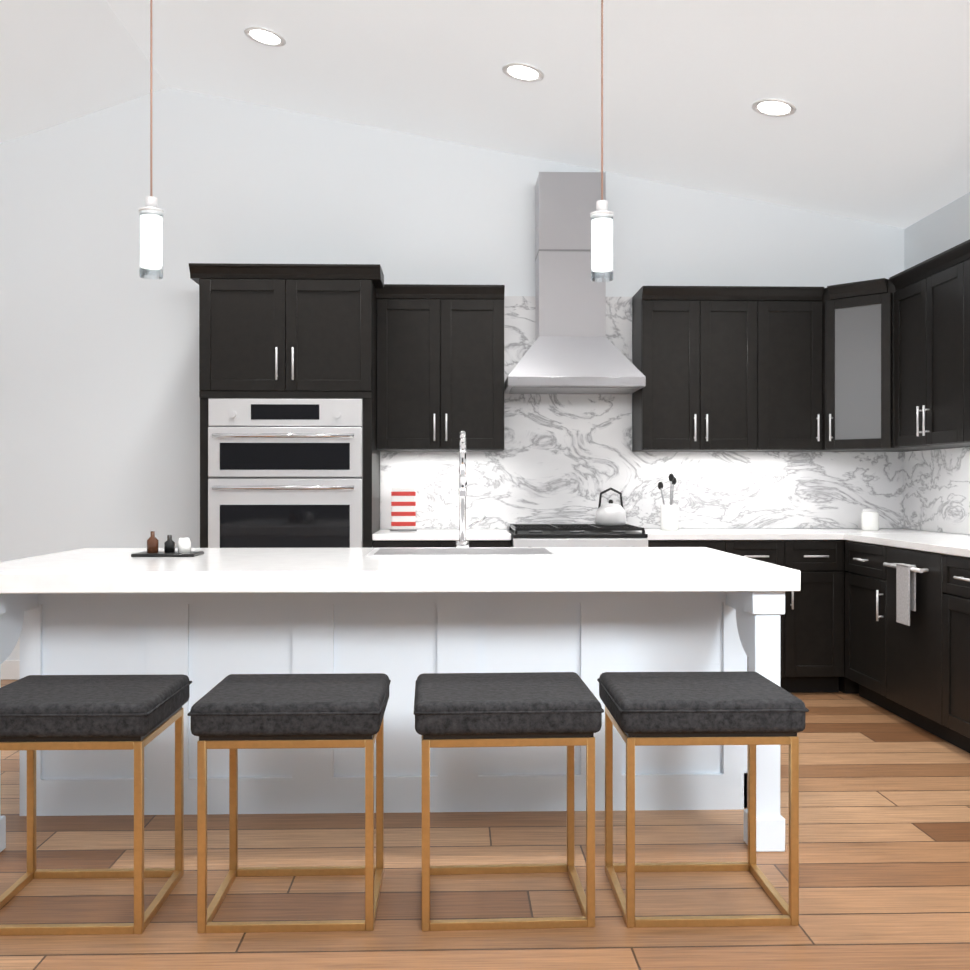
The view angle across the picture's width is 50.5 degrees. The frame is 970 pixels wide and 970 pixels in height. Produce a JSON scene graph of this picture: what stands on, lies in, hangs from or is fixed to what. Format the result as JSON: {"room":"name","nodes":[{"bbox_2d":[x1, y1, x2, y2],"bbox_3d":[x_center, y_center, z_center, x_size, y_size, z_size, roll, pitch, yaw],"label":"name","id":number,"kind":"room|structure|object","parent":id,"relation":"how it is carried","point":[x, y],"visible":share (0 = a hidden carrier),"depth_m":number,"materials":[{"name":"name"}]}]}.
{"room":"kitchen","nodes":[
{"label":"kitchen","id":0,"kind":"room"},
{"bbox_2d":[0,0,167,143],"bbox_3d":[-3.221,-2.027,1.620,2.790,1.076,9.439,0,0,-2],"label":"ceiling","id":1,"kind":"structure","parent":0,"point":[62,61],"depth_m":5.73,"materials":[{"name":"grey paint"}]},
{"bbox_2d":[0,88,903,659],"bbox_3d":[-0.991,-0.632,6.467,7.530,3.665,0.120,0,0,-2],"label":"wall","id":2,"kind":"structure","parent":0,"point":[98,392],"depth_m":6.38,"materials":[{"name":"white paint"}]},
{"bbox_2d":[1,660,19,679],"bbox_3d":[-3.207,1.140,6.332,2.848,0.119,0.016,0,0,-2],"label":"baseboard","id":3,"kind":"structure","parent":2,"relation":"attached to","point":[10,669],"depth_m":6.33,"materials":[{"name":"white"}]},
{"bbox_2d":[376,284,504,450],"bbox_3d":[-0.268,-0.695,6.237,0.758,0.970,0.378,0,0,-2],"label":"upper cabinet","id":4,"kind":"object","parent":2,"relation":"attached to","point":[439,367],"visible":1,"depth_m":6.09,"materials":[{"name":"black wood"}]},
{"bbox_2d":[504,172,645,393],"bbox_3d":[0.523,-1.221,6.186,0.800,1.310,0.500,0,0,-2],"label":"range hood","id":5,"kind":"object","parent":2,"relation":"attached to","point":[573,349],"visible":0.88,"depth_m":6.16,"materials":[{"name":"silver metal"}]},
{"bbox_2d":[380,296,899,528],"bbox_3d":[1.001,-0.453,6.458,3.306,1.453,0.013,0,0,-2],"label":"backsplash","id":6,"kind":"structure","parent":2,"relation":"attached to","point":[564,458],"depth_m":6.45,"materials":[{"name":"stone"}]},
{"bbox_2d":[632,286,823,451],"bbox_3d":[1.472,-0.695,6.288,1.084,0.970,0.378,0,0,-2],"label":"upper cabinet","id":7,"kind":"object","parent":2,"relation":"attached to","point":[729,368],"visible":0.98,"depth_m":6.14,"materials":[{"name":"black wood"}]},
{"bbox_2d":[806,278,948,451],"bbox_3d":[2.342,-0.695,6.182,0.640,0.970,0.640,0,0,-2],"label":"upper cabinet","id":8,"kind":"object","parent":2,"relation":"attached to","point":[857,366],"visible":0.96,"depth_m":6.01,"materials":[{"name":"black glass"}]},
{"bbox_2d":[0,680,969,969],"bbox_3d":[-0.854,1.250,1.749,7.530,0.100,9.560,0,0,-2],"label":"floor","id":9,"kind":"structure","parent":0,"point":[884,838],"depth_m":3.10,"materials":[{"name":"brown wood"}]},
{"bbox_2d":[0,674,191,935],"bbox_3d":[-1.157,0.891,2.951,0.514,0.617,0.464,0,0,-2],"label":"stool","id":10,"kind":"object","parent":9,"relation":"on","point":[137,713],"visible":1,"depth_m":2.77,"materials":[{"name":"grey fabric"}]},
{"bbox_2d":[189,263,383,547],"bbox_3d":[-1.123,-0.015,6.035,1.060,2.430,0.732,0,0,-2],"label":"tall cabinet","id":11,"kind":"object","parent":9,"relation":"on","point":[289,455],"visible":0.69,"depth_m":5.74,"materials":[{"name":"black wood"}]},
{"bbox_2d":[187,673,390,932],"bbox_3d":[-0.542,0.891,2.969,0.515,0.617,0.465,0,0,-2],"label":"stool","id":12,"kind":"object","parent":9,"relation":"on","point":[233,713],"visible":1,"depth_m":2.77,"materials":[{"name":"grey fabric"}]},
{"bbox_2d":[0,594,784,851],"bbox_3d":[-0.366,0.772,3.913,2.674,0.855,1.182,0,0,-2],"label":"kitchen island","id":13,"kind":"object","parent":9,"relation":"on","point":[400,618],"depth_m":3.77,"materials":[{"name":"white paint"}]},
{"bbox_2d":[0,546,800,593],"bbox_3d":[-0.369,0.310,3.914,2.744,0.069,1.260,0,0,-2],"label":"island countertop","id":14,"kind":"structure","parent":13,"relation":"on","point":[458,569],"depth_m":3.32,"materials":[{"name":"white stone"}]},
{"bbox_2d":[131,531,203,556],"bbox_3d":[-1.234,0.228,4.009,0.240,0.095,0.160,0,0,-2],"label":"tray","id":15,"kind":"object","parent":14,"relation":"on","point":[184,547],"depth_m":3.99,"materials":[{"name":"black ceramic"}]},
{"bbox_2d":[373,540,510,547],"bbox_3d":[-0.251,0.758,6.115,0.784,0.884,0.622,0,0,-2],"label":"base cabinet","id":16,"kind":"object","parent":9,"relation":"on","point":[376,543],"depth_m":5.80,"materials":[{"name":"black wood"}]},
{"bbox_2d":[372,529,510,539],"bbox_3d":[-0.251,0.295,6.111,0.784,0.038,0.630,0,0,-2],"label":"countertop","id":17,"kind":"structure","parent":16,"relation":"on","point":[383,534],"depth_m":5.80,"materials":[{"name":"white stone"}]},
{"bbox_2d":[390,487,416,530],"bbox_3d":[-0.486,0.145,6.142,0.160,0.260,0.080,0,0,-2],"label":"canister","id":18,"kind":"object","parent":17,"relation":"on","point":[403,505],"visible":1,"depth_m":6.13,"materials":[{"name":"ceramic"}]},
{"bbox_2d":[413,672,603,930],"bbox_3d":[0.053,0.891,2.986,0.524,0.617,0.476,0,0,-2],"label":"stool","id":19,"kind":"object","parent":9,"relation":"on","point":[523,709],"visible":1,"depth_m":2.78,"materials":[{"name":"grey fabric"}]},
{"bbox_2d":[507,523,647,546],"bbox_3d":[0.526,0.718,6.060,0.756,0.965,0.747,0,0,-2],"label":"range","id":20,"kind":"object","parent":9,"relation":"on","point":[561,535],"visible":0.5,"depth_m":5.77,"materials":[{"name":"black metal"}]},
{"bbox_2d":[595,487,632,524],"bbox_3d":[0.782,0.128,6.229,0.230,0.227,0.190,0,0,-2],"label":"kettle","id":21,"kind":"object","parent":20,"relation":"on","point":[610,513],"visible":1,"depth_m":6.17,"materials":[{"name":"silver metal"}]},
{"bbox_2d":[647,536,727,552],"bbox_3d":[1.133,0.758,6.156,0.450,0.884,0.622,0,0,-2],"label":"base cabinet","id":22,"kind":"object","parent":9,"relation":"on","point":[720,543],"depth_m":5.85,"materials":[{"name":"black wood"}]},
{"bbox_2d":[597,671,808,927],"bbox_3d":[0.614,0.891,3.002,0.514,0.617,0.464,0,0,-2],"label":"stool","id":23,"kind":"object","parent":9,"relation":"on","point":[751,709],"visible":1,"depth_m":2.80,"materials":[{"name":"grey fabric"}]},
{"bbox_2d":[728,536,847,693],"bbox_3d":[1.699,0.758,6.172,0.682,0.884,0.622,0,0,-2],"label":"base cabinet","id":24,"kind":"object","parent":9,"relation":"on","point":[812,639],"depth_m":5.87,"materials":[{"name":"black wood"}]},
{"bbox_2d":[637,528,944,539],"bbox_3d":[1.785,0.295,6.171,1.754,0.038,0.630,0,0,-2],"label":"countertop","id":25,"kind":"structure","parent":24,"relation":"on","point":[653,534],"depth_m":5.96,"materials":[{"name":"white stone"}]},
{"bbox_2d":[658,473,678,530],"bbox_3d":[1.115,0.102,6.247,0.123,0.345,0.111,0,0,-2],"label":"utensil crock","id":26,"kind":"object","parent":25,"relation":"on","point":[670,517],"visible":1,"depth_m":6.21,"materials":[{"name":"white ceramic"}]},
{"bbox_2d":[861,508,878,530],"bbox_3d":[2.323,0.207,6.204,0.100,0.135,0.098,0,0,-2],"label":"jar","id":27,"kind":"object","parent":25,"relation":"on","point":[869,519],"visible":1,"depth_m":6.16,"materials":[{"name":"white ceramic"}]},
{"bbox_2d":[848,541,858,693],"bbox_3d":[2.350,0.758,6.191,0.622,0.884,0.622,0,0,-2],"label":"base cabinet","id":28,"kind":"object","parent":9,"relation":"on","point":[853,687],"depth_m":5.92,"materials":[{"name":"black wood"}]},
{"bbox_2d":[844,537,879,705],"bbox_3d":[2.368,0.758,5.588,0.622,0.884,0.561,0,0,-2],"label":"base cabinet","id":29,"kind":"object","parent":9,"relation":"on","point":[862,558],"depth_m":5.62,"materials":[{"name":"black wood"}]},
{"bbox_2d":[880,545,935,734],"bbox_3d":[2.385,0.757,5.004,0.622,0.884,0.608,0,0,-2],"label":"dishwasher","id":30,"kind":"object","parent":9,"relation":"on","point":[907,626],"depth_m":5.00,"materials":[{"name":"black wood"}]},
{"bbox_2d":[844,533,969,556],"bbox_3d":[2.400,0.294,4.339,0.630,0.038,3.060,0,0,-2],"label":"countertop","id":31,"kind":"structure","parent":30,"relation":"on","point":[946,542],"depth_m":5.23,"materials":[{"name":"white stone"}]},
{"bbox_2d":[936,549,969,752],"bbox_3d":[2.408,0.757,4.205,0.622,0.884,0.991,0,0,-2],"label":"base cabinet","id":32,"kind":"object","parent":9,"relation":"on","point":[952,569],"depth_m":4.61,"materials":[{"name":"black wood"}]},
{"bbox_2d":[106,0,969,228],"bbox_3d":[0.543,-2.083,1.730,4.740,0.966,9.439,0,0,-2],"label":"ceiling","id":33,"kind":"structure","parent":0,"point":[874,127],"depth_m":5.21,"materials":[{"name":"grey paint"}]},
{"bbox_2d":[139,0,163,279],"bbox_3d":[-1.261,-1.567,3.888,0.120,1.563,0.120,0,0,-2],"label":"pendant light","id":34,"kind":"object","parent":33,"relation":"hanging from","point":[151,239],"visible":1,"depth_m":3.87,"materials":[{"name":"white glass"}]},
{"bbox_2d":[244,27,285,46],"bbox_3d":[-1.134,-2.310,5.303,0.212,0.046,0.216,0,0,-2],"label":"recessed light","id":35,"kind":"object","parent":33,"relation":"in","point":[264,36],"visible":0.98,"depth_m":5.30,"materials":[{"name":"white"}]},
{"bbox_2d":[502,63,543,81],"bbox_3d":[0.191,-2.069,5.161,0.212,0.046,0.216,0,0,-2],"label":"recessed light","id":36,"kind":"object","parent":33,"relation":"in","point":[522,72],"visible":1,"depth_m":5.16,"materials":[{"name":"white"}]},
{"bbox_2d":[590,0,613,281],"bbox_3d":[0.448,-1.411,3.938,0.120,1.251,0.120,0,0,-2],"label":"pendant light","id":37,"kind":"object","parent":33,"relation":"hanging from","point":[601,216],"visible":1,"depth_m":3.91,"materials":[{"name":"white glass"}]},
{"bbox_2d":[752,98,796,116],"bbox_3d":[1.415,-1.846,5.037,0.212,0.046,0.216,0,0,-2],"label":"recessed light","id":38,"kind":"object","parent":33,"relation":"in","point":[771,107],"visible":0.96,"depth_m":5.03,"materials":[{"name":"white"}]},
{"bbox_2d":[904,192,969,534],"bbox_3d":[2.852,-0.210,1.797,0.120,2.819,9.439,0,0,-2],"label":"wall","id":39,"kind":"structure","parent":0,"point":[942,229],"depth_m":6.05,"materials":[{"name":"white paint"}]},
{"bbox_2d":[889,248,962,447],"bbox_3d":[2.498,-0.695,5.462,0.370,0.970,0.800,0,0,-2],"label":"upper cabinet","id":40,"kind":"object","parent":39,"relation":"attached to","point":[932,352],"depth_m":5.48,"materials":[{"name":"black wood"}]},
{"bbox_2d":[900,447,969,534],"bbox_3d":[2.695,0.033,4.849,0.012,0.481,3.270,0,0,-2],"label":"backsplash","id":41,"kind":"structure","parent":39,"relation":"attached to","point":[935,484],"depth_m":6.05,"materials":[{"name":"stone"}]},
{"bbox_2d":[953,239,969,446],"bbox_3d":[2.521,-0.695,4.663,0.370,0.970,0.800,0,0,-2],"label":"upper cabinet","id":42,"kind":"object","parent":39,"relation":"attached to","point":[961,252],"depth_m":5.08,"materials":[{"name":"black wood"}]}
]}

